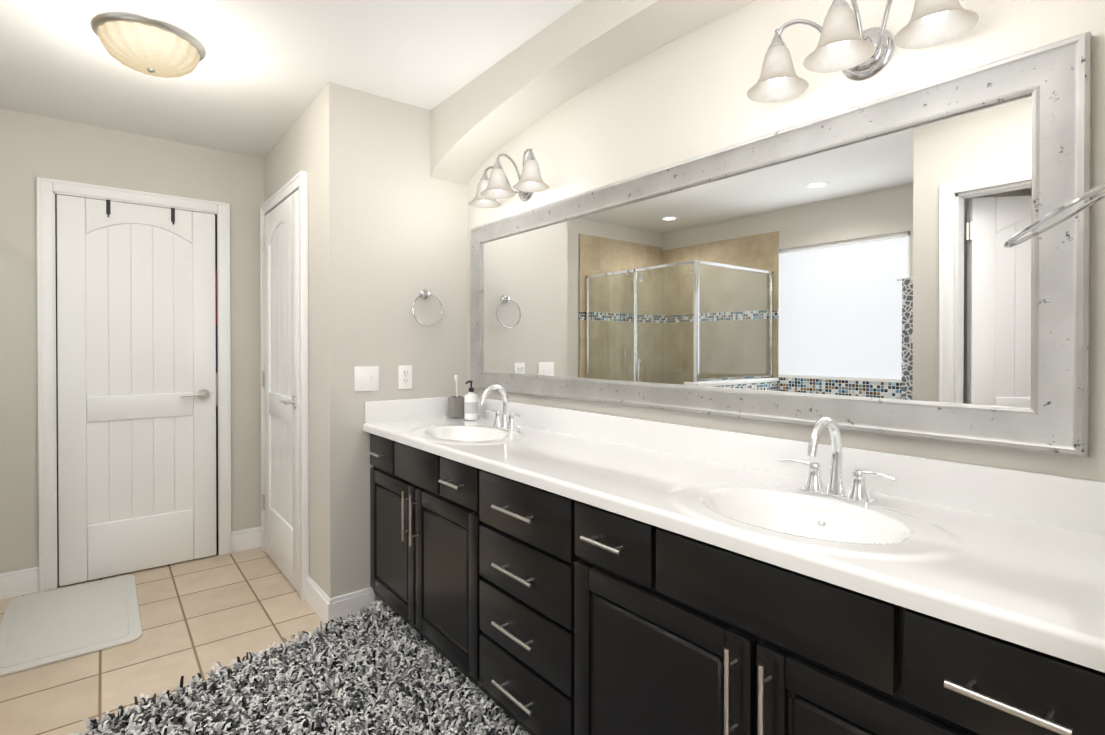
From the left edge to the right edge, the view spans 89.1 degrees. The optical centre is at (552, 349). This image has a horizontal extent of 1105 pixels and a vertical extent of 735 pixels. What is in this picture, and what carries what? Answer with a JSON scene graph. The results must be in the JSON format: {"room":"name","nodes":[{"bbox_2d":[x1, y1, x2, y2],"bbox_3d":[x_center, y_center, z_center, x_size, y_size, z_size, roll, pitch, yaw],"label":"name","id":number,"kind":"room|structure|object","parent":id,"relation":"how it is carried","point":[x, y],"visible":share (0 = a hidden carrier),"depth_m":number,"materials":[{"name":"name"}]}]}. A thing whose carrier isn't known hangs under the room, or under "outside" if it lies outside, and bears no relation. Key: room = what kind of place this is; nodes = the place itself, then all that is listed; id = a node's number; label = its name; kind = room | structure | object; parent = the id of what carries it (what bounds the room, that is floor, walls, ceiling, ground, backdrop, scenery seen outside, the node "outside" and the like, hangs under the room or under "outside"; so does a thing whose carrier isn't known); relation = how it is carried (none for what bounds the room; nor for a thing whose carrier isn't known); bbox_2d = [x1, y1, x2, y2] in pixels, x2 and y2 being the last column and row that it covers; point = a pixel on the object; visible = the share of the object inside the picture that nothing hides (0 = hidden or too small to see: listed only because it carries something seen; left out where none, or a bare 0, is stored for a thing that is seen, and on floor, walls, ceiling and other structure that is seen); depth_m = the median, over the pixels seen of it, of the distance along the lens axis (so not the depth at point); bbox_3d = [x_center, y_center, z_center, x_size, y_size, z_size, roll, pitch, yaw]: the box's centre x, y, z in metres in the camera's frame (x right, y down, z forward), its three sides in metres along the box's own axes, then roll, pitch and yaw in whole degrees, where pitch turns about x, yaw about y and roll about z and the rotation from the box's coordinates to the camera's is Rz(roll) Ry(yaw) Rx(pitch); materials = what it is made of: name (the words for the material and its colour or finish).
{"room":"bathroom","nodes":[
{"label":"bathroom","id":0,"kind":"room"},
{"bbox_2d":[0,108,263,573],"bbox_3d":[-2.552,0.019,3.017,3.217,2.440,0.100,0,0,-39],"label":"wall","id":1,"kind":"structure","parent":0,"point":[32,147],"depth_m":2.98,"materials":[{"name":"paint"}]},
{"bbox_2d":[36,177,230,592],"bbox_3d":[-2.292,0.179,3.139,0.862,2.119,0.034,0,0,-39],"label":"door frame","id":2,"kind":"structure","parent":1,"relation":"attached to","point":[48,190],"depth_m":2.92,"materials":[{"name":"white wood"}]},
{"bbox_2d":[57,194,216,585],"bbox_3d":[-2.276,0.210,3.118,0.710,2.040,0.082,0,0,-39],"label":"door","id":3,"kind":"structure","parent":1,"relation":"in","point":[136,329],"depth_m":3.11,"materials":[{"name":"white wood"}]},
{"bbox_2d":[0,526,374,624],"bbox_3d":[-1.349,1.183,2.098,1.477,0.125,2.850,0,0,-39],"label":"baseboard","id":4,"kind":"structure","parent":1,"relation":"attached to","point":[324,606],"depth_m":2.78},
{"bbox_2d":[0,547,324,734],"bbox_3d":[-1.411,1.303,0.961,4.217,0.100,4.750,0,0,-39],"label":"floor","id":5,"kind":"structure","parent":0,"point":[201,616],"depth_m":2.39,"materials":[{"name":"tile"}]},
{"bbox_2d":[0,575,141,676],"bbox_3d":[-2.219,1.234,2.591,0.495,0.015,0.865,0,0,-39],"label":"bath mat","id":6,"kind":"object","parent":5,"relation":"on","point":[48,627],"visible":1,"depth_m":2.52,"materials":[{"name":"white fabric"}]},
{"bbox_2d":[68,600,529,734],"bbox_3d":[-0.586,1.201,1.503,1.149,0.095,2.026,0,0,-39],"label":"rug","id":7,"kind":"object","parent":5,"relation":"on","point":[382,669],"visible":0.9,"depth_m":1.91,"materials":[{"name":"fabric"}]},
{"bbox_2d":[363,375,1104,734],"bbox_3d":[0.125,0.690,1.796,0.566,1.115,2.536,0,0,-39],"label":"bathroom vanity","id":8,"kind":"object","parent":5,"relation":"on","point":[537,569],"visible":1,"depth_m":1.26,"materials":[{"name":"dark stained wood"},{"name":"brushed nickel"},{"name":"cultured marble"}]},
{"bbox_2d":[448,375,463,417],"bbox_3d":[-0.480,0.231,2.814,0.066,0.211,0.066,0,0,-39],"label":"cup","id":9,"kind":"object","parent":8,"relation":"on","point":[455,403],"depth_m":2.79,"materials":[{"name":"concrete"}]},
{"bbox_2d":[0,0,583,157],"bbox_3d":[-1.411,-1.237,0.943,4.217,0.100,4.750,0,0,-39],"label":"ceiling","id":10,"kind":"structure","parent":0,"point":[258,78],"depth_m":2.31,"materials":[{"name":"paint"}]},
{"bbox_2d":[89,8,206,77],"bbox_3d":[-1.522,-1.121,2.130,0.362,0.147,0.362,0,0,-39],"label":"flush ceiling light","id":11,"kind":"object","parent":10,"relation":"attached to","point":[146,43],"visible":1,"depth_m":2.04,"materials":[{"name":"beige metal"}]},
{"bbox_2d":[430,0,755,184],"bbox_3d":[0.264,-1.026,1.895,0.214,0.335,2.540,0,0,-39],"label":"soffit beam","id":12,"kind":"structure","parent":10,"relation":"attached to","point":[477,123],"depth_m":2.15,"materials":[{"name":"paint"}]},
{"bbox_2d":[264,82,467,605],"bbox_3d":[-1.132,0.017,3.251,0.707,2.440,1.310,0,0,-39],"label":"wall block","id":13,"kind":"object","parent":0,"point":[387,229],"visible":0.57,"depth_m":2.66,"materials":[{"name":"paint"}]},
{"bbox_2d":[261,190,299,593],"bbox_3d":[-1.532,0.212,3.114,0.082,2.037,0.784,0,0,-39],"label":"door","id":14,"kind":"structure","parent":13,"relation":"in","point":[280,374],"depth_m":3.10,"materials":[{"name":"white wood"}]},
{"bbox_2d":[260,171,308,601],"bbox_3d":[-1.502,0.179,3.120,0.034,2.119,0.908,0,0,-39],"label":"door frame","id":15,"kind":"structure","parent":13,"relation":"attached to","point":[298,181],"depth_m":2.77,"materials":[{"name":"white wood"}]},
{"bbox_2d":[354,366,378,391],"bbox_3d":[-0.864,0.135,2.617,0.116,0.116,0.013,0,0,-39],"label":"light switch","id":16,"kind":"object","parent":13,"relation":"attached to","point":[366,378],"depth_m":2.62,"materials":[{"name":"white plastic"}]},
{"bbox_2d":[398,365,411,388],"bbox_3d":[-0.715,0.134,2.738,0.072,0.116,0.011,0,0,-39],"label":"outlet","id":17,"kind":"object","parent":13,"relation":"attached to","point":[404,371],"depth_m":2.73,"materials":[{"name":"white plastic"}]},
{"bbox_2d":[412,289,442,326],"bbox_3d":[-0.625,-0.207,2.781,0.164,0.188,0.052,0,0,-39],"label":"towel ring","id":18,"kind":"object","parent":13,"relation":"attached to","point":[424,293],"visible":1,"depth_m":2.78,"materials":[{"name":"silver metal"}]},
{"bbox_2d":[468,0,1104,480],"bbox_3d":[0.196,0.024,2.239,0.100,2.440,4.750,0,0,-39],"label":"wall","id":19,"kind":"structure","parent":0,"point":[682,98],"depth_m":1.66,"materials":[{"name":"paint"}]},
{"bbox_2d":[469,148,548,207],"bbox_3d":[-0.207,-0.765,2.468,0.231,0.191,0.512,0,0,-39],"label":"sconce","id":20,"kind":"object","parent":19,"relation":"attached to","point":[492,188],"visible":1,"depth_m":2.42,"materials":[{"name":"white glass"}]},
{"bbox_2d":[470,31,1091,457],"bbox_3d":[0.310,-0.207,1.986,0.032,0.818,2.316,0,0,-39],"label":"vanity mirror","id":21,"kind":"object","parent":19,"relation":"attached to","point":[860,269],"visible":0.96,"depth_m":1.44,"materials":[{"name":"silver glass"}]},
{"bbox_2d":[747,0,978,102],"bbox_3d":[0.699,-0.773,1.336,0.231,0.191,0.512,0,0,-39],"label":"sconce","id":22,"kind":"object","parent":19,"relation":"attached to","point":[849,47],"visible":1,"depth_m":1.33,"materials":[{"name":"white glass"}]},
{"bbox_3d":[1.084,0.036,0.484,0.707,2.440,0.700,0,0,-39],"label":"wall","id":23,"kind":"structure","parent":0,"visible":0},
{"bbox_2d":[1003,183,1104,247],"bbox_3d":[0.858,-0.234,0.893,0.182,0.118,0.222,0,0,-39],"label":"towel ring","id":24,"kind":"object","parent":23,"relation":"attached to","point":[1012,241],"visible":1,"depth_m":0.92,"materials":[{"name":"silver metal"}]}
]}

